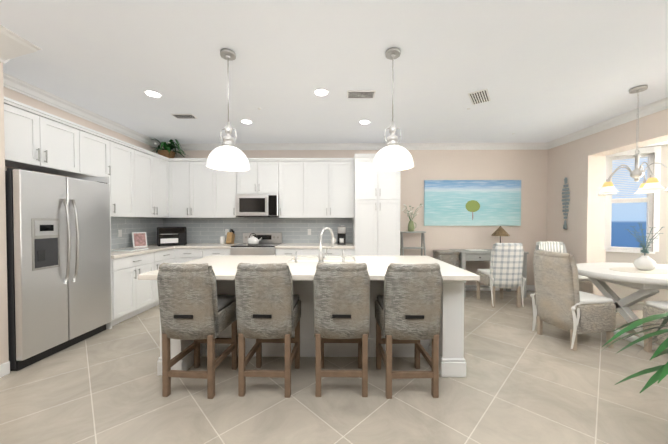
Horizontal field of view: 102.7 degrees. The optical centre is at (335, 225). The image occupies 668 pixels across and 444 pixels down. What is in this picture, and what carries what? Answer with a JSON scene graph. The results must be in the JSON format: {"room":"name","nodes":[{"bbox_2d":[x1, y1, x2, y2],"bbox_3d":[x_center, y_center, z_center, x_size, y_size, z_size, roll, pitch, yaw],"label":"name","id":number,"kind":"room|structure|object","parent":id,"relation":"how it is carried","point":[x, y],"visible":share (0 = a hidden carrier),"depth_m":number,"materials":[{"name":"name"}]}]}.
{"room":"kitchen","nodes":[
{"label":"kitchen","id":0,"kind":"room"},
{"bbox_2d":[0,62,159,364],"bbox_3d":[-3.401,-0.097,1.108,1.040,2.820,8.200,0,1,1],"label":"wall","id":1,"kind":"structure","parent":0,"point":[39,105],"depth_m":2.32,"materials":[{"name":"paint"}]},
{"bbox_2d":[0,361,9,377],"bbox_3d":[-2.886,1.283,-0.316,0.014,0.105,5.320,0,1,1],"label":"baseboard","id":2,"kind":"structure","parent":1,"relation":"attached to","point":[4,369],"depth_m":2.31,"materials":[{"name":"white wood"}]},
{"bbox_2d":[0,25,41,63],"bbox_3d":[-2.725,-1.423,-0.307,0.340,0.120,5.425,0,1,1],"label":"crown molding","id":3,"kind":"structure","parent":1,"relation":"attached to","point":[13,45],"depth_m":2.21,"materials":[{"name":"white wood"}]},
{"bbox_2d":[4,100,87,175],"bbox_3d":[-3.208,-0.885,2.779,0.345,0.545,0.901,0,1,1],"label":"upper cabinet","id":4,"kind":"object","parent":1,"relation":"attached to","point":[33,139],"depth_m":2.78,"materials":[{"name":"white wood"}]},
{"bbox_2d":[3,73,163,148],"bbox_3d":[-3.343,-1.485,3.699,0.105,0.120,2.775,0,1,1],"label":"crown molding","id":5,"kind":"structure","parent":1,"relation":"attached to","point":[13,83],"depth_m":3.34,"materials":[{"name":"white wood"}]},
{"bbox_2d":[88,128,111,179],"bbox_3d":[-3.202,-0.894,3.351,0.345,0.545,0.486,0,1,1],"label":"upper cabinet","id":6,"kind":"object","parent":1,"relation":"attached to","point":[99,147],"depth_m":3.43,"materials":[{"name":"white wood"}]},
{"bbox_2d":[112,140,131,215],"bbox_3d":[-3.197,-0.652,3.843,0.345,1.045,0.491,0,1,1],"label":"upper cabinet","id":7,"kind":"object","parent":1,"relation":"attached to","point":[121,152],"depth_m":3.81,"materials":[{"name":"white wood"}]},
{"bbox_2d":[116,144,171,219],"bbox_3d":[-3.166,-0.660,4.414,0.396,1.045,0.896,0,1,1],"label":"upper cabinet","id":8,"kind":"object","parent":1,"relation":"attached to","point":[151,172],"depth_m":4.39,"materials":[{"name":"white wood"}]},
{"bbox_2d":[146,139,185,157],"bbox_3d":[-3.038,-1.404,4.920,0.646,0.376,0.776,0,1,1],"label":"plant","id":9,"kind":"object","parent":8,"relation":"on","point":[166,152],"depth_m":4.84,"materials":[{"name":"green plant"}]},
{"bbox_2d":[0,290,667,443],"bbox_3d":[0.480,1.342,1.192,14.000,0.060,8.800,0,1,1],"label":"floor","id":10,"kind":"structure","parent":0,"point":[521,382],"depth_m":2.02,"materials":[{"name":"tile"}]},
{"bbox_2d":[5,164,115,370],"bbox_3d":[-3.070,0.387,2.837,0.610,1.800,0.960,0,1,1],"label":"fridge","id":11,"kind":"object","parent":10,"relation":"on","point":[99,229],"depth_m":2.65,"materials":[{"name":"silver metal"}]},
{"bbox_2d":[116,252,151,323],"bbox_3d":[-3.064,0.838,3.730,0.615,0.870,0.801,0,1,1],"label":"base cabinet","id":12,"kind":"object","parent":10,"relation":"on","point":[133,295],"depth_m":3.64,"materials":[{"name":"white wood"}]},
{"bbox_2d":[112,244,159,259],"bbox_3d":[-3.052,0.380,3.940,0.635,0.040,1.255,0,1,1],"label":"countertop","id":13,"kind":"structure","parent":12,"relation":"on","point":[140,251],"depth_m":3.77,"materials":[{"name":"white stone"}]},
{"bbox_2d":[132,232,147,247],"bbox_3d":[-3.211,0.230,4.386,0.166,0.247,0.198,0,1,1],"label":"photo frame","id":14,"kind":"object","parent":13,"relation":"on","point":[139,239],"depth_m":4.37,"materials":[{"name":"white wood"}]},
{"bbox_2d":[152,248,175,306],"bbox_3d":[-3.038,0.829,4.311,0.656,0.870,0.606,0,1,1],"label":"base cabinet","id":15,"kind":"object","parent":10,"relation":"on","point":[166,255],"depth_m":4.18,"materials":[{"name":"white wood"}]},
{"bbox_2d":[157,263,237,398],"bbox_3d":[-1.103,0.785,2.192,0.420,1.023,0.524,0,1,4],"label":"stool","id":16,"kind":"object","parent":10,"relation":"on","point":[195,307],"visible":0.96,"depth_m":1.99,"materials":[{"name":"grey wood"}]},
{"bbox_2d":[176,248,231,262],"bbox_3d":[-2.275,0.820,4.871,0.980,0.870,0.671,0,1,1],"label":"base cabinet","id":17,"kind":"object","parent":10,"relation":"on","point":[183,255],"depth_m":4.58,"materials":[{"name":"white wood"}]},
{"bbox_2d":[232,248,275,254],"bbox_3d":[-1.438,0.808,4.857,0.816,0.895,0.653,0,1,1],"label":"oven","id":18,"kind":"object","parent":10,"relation":"on","point":[235,251],"depth_m":4.53,"materials":[{"name":"silver metal"}]},
{"bbox_2d":[230,233,281,254],"bbox_3d":[-1.405,0.688,4.830,0.750,1.095,0.701,0,1,1],"label":"range","id":19,"kind":"object","parent":10,"relation":"on","point":[252,243],"depth_m":4.73,"materials":[{"name":"silver metal"}]},
{"bbox_2d":[247,233,261,244],"bbox_3d":[-1.454,0.236,4.824,0.262,0.207,0.200,0,1,1],"label":"kettle","id":20,"kind":"object","parent":19,"relation":"on","point":[252,240],"depth_m":4.76,"materials":[{"name":"white ceramic"}]},
{"bbox_2d":[235,263,300,397],"bbox_3d":[-0.531,0.785,2.201,0.420,1.023,0.524,0,1,2],"label":"stool","id":21,"kind":"object","parent":10,"relation":"on","point":[268,305],"visible":1,"depth_m":1.99,"materials":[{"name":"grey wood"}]},
{"bbox_2d":[276,248,307,254],"bbox_3d":[-0.764,0.820,4.882,0.521,0.870,0.620,0,1,1],"label":"base cabinet","id":22,"kind":"object","parent":10,"relation":"on","point":[279,251],"depth_m":4.57,"materials":[{"name":"white wood"}]},
{"bbox_2d":[180,244,351,247],"bbox_3d":[-1.512,0.363,4.871,3.695,0.045,0.642,0,1,1],"label":"countertop","id":23,"kind":"structure","parent":22,"relation":"on","point":[181,245],"depth_m":4.56,"materials":[{"name":"white stone"}]},
{"bbox_2d":[157,226,186,245],"bbox_3d":[-2.916,0.182,4.761,0.541,0.330,0.526,0,1,1],"label":"toaster oven","id":24,"kind":"object","parent":23,"relation":"on","point":[170,235],"depth_m":4.62,"materials":[{"name":"black plastic"}]},
{"bbox_2d":[220,236,224,243],"bbox_3d":[-2.123,0.273,5.021,0.094,0.140,0.094,0,1,1],"label":"canister","id":25,"kind":"object","parent":23,"relation":"on","point":[222,238],"depth_m":4.98,"materials":[{"name":"white ceramic"}]},
{"bbox_2d":[154,259,465,376],"bbox_3d":[-0.205,0.847,2.787,2.656,0.880,1.008,0,1,1],"label":"kitchen island","id":26,"kind":"object","parent":10,"relation":"on","point":[452,362],"depth_m":2.60,"materials":[{"name":"wood"}]},
{"bbox_2d":[138,255,479,282],"bbox_3d":[-0.210,0.398,2.704,2.690,0.040,1.220,0,1,1],"label":"island countertop","id":27,"kind":"structure","parent":26,"relation":"on","point":[224,266],"depth_m":2.68,"materials":[{"name":"white stone"}]},
{"bbox_2d":[295,227,344,262],"bbox_3d":[-0.158,0.195,2.830,0.520,0.363,0.208,0,1,1],"label":"faucet","id":28,"kind":"object","parent":27,"relation":"on","point":[321,256],"depth_m":2.75,"materials":[{"name":"silver metal"}]},
{"bbox_2d":[308,248,351,254],"bbox_3d":[-0.115,0.820,4.876,0.900,0.870,0.620,0,1,1],"label":"base cabinet","id":29,"kind":"object","parent":10,"relation":"on","point":[311,251],"depth_m":4.56,"materials":[{"name":"white wood"}]},
{"bbox_2d":[313,263,369,396],"bbox_3d":[0.050,0.785,2.201,0.420,1.023,0.524,0,1,1],"label":"stool","id":30,"kind":"object","parent":10,"relation":"on","point":[341,302],"visible":1,"depth_m":1.99,"materials":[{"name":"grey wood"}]},
{"bbox_2d":[352,156,399,255],"bbox_3d":[0.720,0.033,4.845,0.770,2.445,0.640,0,1,1],"label":"tall cabinet","id":31,"kind":"object","parent":10,"relation":"on","point":[375,193],"depth_m":4.53,"materials":[{"name":"white wood"}]},
{"bbox_2d":[375,263,442,398],"bbox_3d":[0.576,0.785,2.186,0.420,1.023,0.524,0,1,-2],"label":"stool","id":32,"kind":"object","parent":10,"relation":"on","point":[408,307],"visible":1,"depth_m":1.98,"materials":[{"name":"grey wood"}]},
{"bbox_2d":[400,231,425,255],"bbox_3d":[1.436,0.684,4.904,0.460,1.149,0.469,0,1,1],"label":"side table","id":33,"kind":"object","parent":10,"relation":"on","point":[422,247],"visible":0.48,"depth_m":4.93,"materials":[{"name":"grey paint"}]},
{"bbox_2d":[402,204,422,231],"bbox_3d":[1.445,-0.151,4.992,0.369,0.519,0.140,0,1,1],"label":"jug","id":34,"kind":"object","parent":33,"relation":"on","point":[411,226],"visible":1,"depth_m":4.97,"materials":[{"name":"green"}]},
{"bbox_2d":[433,250,459,266],"bbox_3d":[2.021,0.860,4.900,0.340,0.790,0.390,0,1,1],"label":"wicker trunk","id":35,"kind":"object","parent":10,"relation":"on","point":[451,257],"visible":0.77,"depth_m":4.71,"materials":[{"name":"grey wicker"}]},
{"bbox_2d":[450,249,528,297],"bbox_3d":[2.776,0.848,4.893,1.160,0.814,0.500,0,1,1],"label":"desk","id":36,"kind":"object","parent":10,"relation":"on","point":[465,255],"visible":0.46,"depth_m":4.67,"materials":[{"name":"grey paint"}]},
{"bbox_2d":[491,226,509,242],"bbox_3d":[3.057,0.228,4.950,0.310,0.452,0.310,0,1,1],"label":"desk lamp","id":37,"kind":"object","parent":36,"relation":"on","point":[500,231],"visible":0.73,"depth_m":4.88,"materials":[{"name":"brown fabric"}]},
{"bbox_2d":[476,243,525,307],"bbox_3d":[2.650,0.762,4.324,0.506,1.003,0.578,0,1,1],"label":"desk chair","id":38,"kind":"object","parent":10,"relation":"on","point":[505,269],"visible":1,"depth_m":4.10,"materials":[{"name":"white fabric"}]},
{"bbox_2d":[535,241,592,293],"bbox_3d":[3.509,0.765,4.154,0.460,1.003,0.580,0,1,1],"label":"dining chair","id":39,"kind":"object","parent":10,"relation":"on","point":[585,284],"visible":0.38,"depth_m":4.34,"materials":[{"name":"white fabric"}]},
{"bbox_2d":[530,250,615,350],"bbox_3d":[2.613,0.783,2.977,0.590,1.003,0.506,0,1,-7],"label":"dining chair","id":40,"kind":"object","parent":10,"relation":"on","point":[563,302],"visible":0.98,"depth_m":2.80,"materials":[{"name":"beige fabric"}]},
{"bbox_2d":[576,262,667,349],"bbox_3d":[3.799,0.902,3.113,1.800,0.760,1.240,0,1,1],"label":"dining table","id":41,"kind":"object","parent":10,"relation":"on","point":[600,274],"visible":0.67,"depth_m":2.99,"materials":[{"name":"white wood"}]},
{"bbox_2d":[609,224,667,273],"bbox_3d":[3.599,0.244,3.120,0.720,0.556,0.431,0,1,1],"label":"vase","id":42,"kind":"object","parent":41,"relation":"on","point":[644,263],"visible":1,"depth_m":3.09,"materials":[{"name":"white ceramic"}]},
{"bbox_2d":[600,312,667,392],"bbox_3d":[2.100,0.855,1.362,1.100,0.910,1.226,0,1,1],"label":"floor plant","id":43,"kind":"object","parent":10,"relation":"on","point":[661,373],"visible":1,"depth_m":1.54,"materials":[{"name":"green plant"}]},
{"bbox_2d":[643,301,667,351],"bbox_3d":[3.392,0.791,2.461,0.460,1.003,0.590,0,1,1],"label":"dining chair","id":44,"kind":"object","parent":10,"relation":"on","point":[650,308],"visible":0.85,"depth_m":2.67,"materials":[{"name":"beige wood"}]},
{"bbox_2d":[0,0,667,143],"bbox_3d":[0.480,-1.547,1.147,14.000,0.080,8.800,0,1,1],"label":"ceiling","id":45,"kind":"structure","parent":0,"point":[545,70],"depth_m":2.54,"materials":[{"name":"paint"}]},
{"bbox_2d":[144,90,161,97],"bbox_3d":[-2.121,-1.533,3.113,0.175,0.007,0.175,0,1,-5],"label":"recessed light","id":46,"kind":"object","parent":45,"relation":"in","point":[151,93],"depth_m":3.10,"materials":[{"name":"white"}]},
{"bbox_2d":[171,114,197,118],"bbox_3d":[-2.117,-1.541,3.756,0.303,0.013,0.146,0,1,1],"label":"ceiling vent","id":47,"kind":"object","parent":45,"relation":"in","point":[179,116],"depth_m":3.76,"materials":[{"name":"grey metal"}]},
{"bbox_2d":[206,48,249,170],"bbox_3d":[-0.949,-1.021,2.369,0.360,1.009,0.360,0,1,1],"label":"pendant light","id":48,"kind":"object","parent":45,"relation":"hanging from","point":[227,155],"visible":1,"depth_m":2.33,"materials":[{"name":"white glass"}]},
{"bbox_2d":[240,119,252,123],"bbox_3d":[-1.323,-1.547,3.975,0.175,0.007,0.175,0,1,-5],"label":"recessed light","id":49,"kind":"object","parent":45,"relation":"in","point":[245,121],"depth_m":3.96,"materials":[{"name":"white plastic"}]},
{"bbox_2d":[314,88,328,95],"bbox_3d":[-0.162,-1.533,3.074,0.175,0.007,0.175,0,1,-5],"label":"recessed light","id":50,"kind":"object","parent":45,"relation":"in","point":[317,92],"depth_m":3.07,"materials":[{"name":"white plastic"}]},
{"bbox_2d":[347,90,375,97],"bbox_3d":[0.300,-1.530,3.095,0.324,0.013,0.173,0,1,1],"label":"ceiling vent","id":51,"kind":"object","parent":45,"relation":"in","point":[350,93],"depth_m":3.08,"materials":[{"name":"grey metal"}]},
{"bbox_2d":[359,120,370,123],"bbox_3d":[0.437,-1.547,3.988,0.175,0.007,0.175,0,1,-5],"label":"recessed light","id":52,"kind":"object","parent":45,"relation":"in","point":[361,121],"depth_m":3.96,"materials":[{"name":"white"}]},
{"bbox_2d":[372,47,413,170],"bbox_3d":[0.506,-1.020,2.355,0.360,1.009,0.360,0,1,1],"label":"pendant light","id":53,"kind":"object","parent":45,"relation":"hanging from","point":[393,155],"visible":1,"depth_m":2.31,"materials":[{"name":"white glass"}]},
{"bbox_2d":[468,88,490,104],"bbox_3d":[1.714,-1.531,3.167,0.355,0.013,0.406,0,1,1],"label":"ceiling vent","id":54,"kind":"object","parent":45,"relation":"in","point":[479,96],"depth_m":3.16,"materials":[{"name":"grey metal"}]},
{"bbox_2d":[598,85,667,194],"bbox_3d":[3.362,-0.957,3.000,0.695,1.156,0.700,0,1,1],"label":"chandelier","id":55,"kind":"object","parent":45,"relation":"hanging from","point":[650,184],"visible":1,"depth_m":2.98,"materials":[{"name":"silver metal"}]},
{"bbox_2d":[174,150,547,284],"bbox_3d":[-1.056,-0.161,5.259,10.850,2.820,0.150,0,1,1],"label":"wall","id":56,"kind":"structure","parent":0,"point":[528,169],"depth_m":5.14,"materials":[{"name":"paint"}]},
{"bbox_2d":[172,160,215,219],"bbox_3d":[-2.619,-0.669,4.991,0.932,1.045,0.391,0,1,1],"label":"upper cabinet","id":57,"kind":"object","parent":56,"relation":"attached to","point":[193,183],"depth_m":4.85,"materials":[{"name":"white wood"}]},
{"bbox_2d":[216,170,239,219],"bbox_3d":[-1.998,-0.670,5.006,0.552,1.045,0.350,0,1,1],"label":"upper cabinet","id":58,"kind":"object","parent":56,"relation":"attached to","point":[227,182],"depth_m":4.84,"materials":[{"name":"white wood"}]},
{"bbox_2d":[111,217,352,249],"bbox_3d":[-1.519,0.105,4.246,3.697,0.500,1.887,0,1,1],"label":"backsplash","id":59,"kind":"structure","parent":56,"relation":"attached to","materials":[{"name":"tile"}]},
{"bbox_2d":[236,188,278,219],"bbox_3d":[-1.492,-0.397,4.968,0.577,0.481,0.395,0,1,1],"label":"microwave","id":60,"kind":"object","parent":56,"relation":"attached to","point":[251,203],"depth_m":4.78,"materials":[{"name":"silver metal"}]},
{"bbox_2d":[240,160,279,187],"bbox_3d":[-1.403,-0.884,4.997,0.760,0.615,0.350,0,1,1],"label":"upper cabinet","id":61,"kind":"object","parent":56,"relation":"attached to","point":[262,173],"depth_m":4.83,"materials":[{"name":"white wood"}]},
{"bbox_2d":[268,188,279,219],"bbox_3d":[-1.115,-0.397,4.964,0.177,0.481,0.395,0,1,1],"label":"control panel","id":62,"kind":"object","parent":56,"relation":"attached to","point":[273,193],"depth_m":4.77,"materials":[{"name":"plastic"}]},
{"bbox_2d":[276,160,307,219],"bbox_3d":[-0.797,-0.669,4.994,0.575,1.045,0.350,0,1,1],"label":"upper cabinet","id":63,"kind":"object","parent":56,"relation":"attached to","point":[293,173],"depth_m":4.83,"materials":[{"name":"white wood"}]},
{"bbox_2d":[308,160,351,219],"bbox_3d":[-0.148,-0.669,4.988,0.968,1.045,0.350,0,1,1],"label":"upper cabinet","id":64,"kind":"object","parent":56,"relation":"attached to","point":[329,181],"depth_m":4.82,"materials":[{"name":"white wood"}]},
{"bbox_2d":[171,142,547,150],"bbox_3d":[0.303,-1.512,5.108,7.330,0.110,0.085,0,1,1],"label":"crown molding","id":65,"kind":"structure","parent":56,"relation":"attached to","point":[543,145],"depth_m":5.10,"materials":[{"name":"white wood"}]},
{"bbox_2d":[424,180,520,225],"bbox_3d":[2.623,-0.434,5.120,1.830,0.870,0.041,0,1,1],"label":"picture","id":66,"kind":"object","parent":56,"relation":"attached to","point":[472,202],"visible":1,"depth_m":5.10,"materials":[{"name":"fabric"}]},
{"bbox_2d":[465,285,534,290],"bbox_3d":[2.593,1.198,5.162,2.950,0.105,0.016,0,1,1],"label":"baseboard","id":67,"kind":"structure","parent":56,"relation":"attached to","point":[528,287],"depth_m":5.15,"materials":[{"name":"white wood"}]},
{"bbox_2d":[547,109,667,296],"bbox_3d":[4.178,-0.095,1.034,0.300,2.820,8.200,0,1,1],"label":"wall","id":68,"kind":"structure","parent":0,"point":[580,164],"depth_m":4.32,"materials":[{"name":"paint"}]},
{"bbox_2d":[562,177,569,228],"bbox_3d":[4.039,-0.394,4.691,0.060,0.908,0.160,0,1,1],"label":"fish","id":69,"kind":"object","parent":68,"relation":"attached to","point":[565,206],"visible":0.92,"depth_m":4.68},
{"bbox_2d":[548,97,667,148],"bbox_3d":[3.986,-1.448,1.015,0.085,0.110,8.200,0,1,1],"label":"crown molding","id":70,"kind":"structure","parent":68,"relation":"attached to","point":[662,104],"depth_m":3.84,"materials":[{"name":"white wood"}]},
{"bbox_2d":[605,141,667,301],"bbox_3d":[5.002,0.006,2.898,1.310,2.560,3.040,0,1,1],"label":"wall","id":71,"kind":"structure","parent":0,"point":[659,257],"depth_m":3.96,"materials":[{"name":"paint"}]},
{"bbox_2d":[604,146,660,253],"bbox_3d":[4.591,-0.382,4.172,0.600,1.595,0.140,1,1,37],"label":"bay window","id":72,"kind":"structure","parent":71,"relation":"in","point":[653,155],"depth_m":4.10,"materials":[{"name":"white wood"}]}
]}

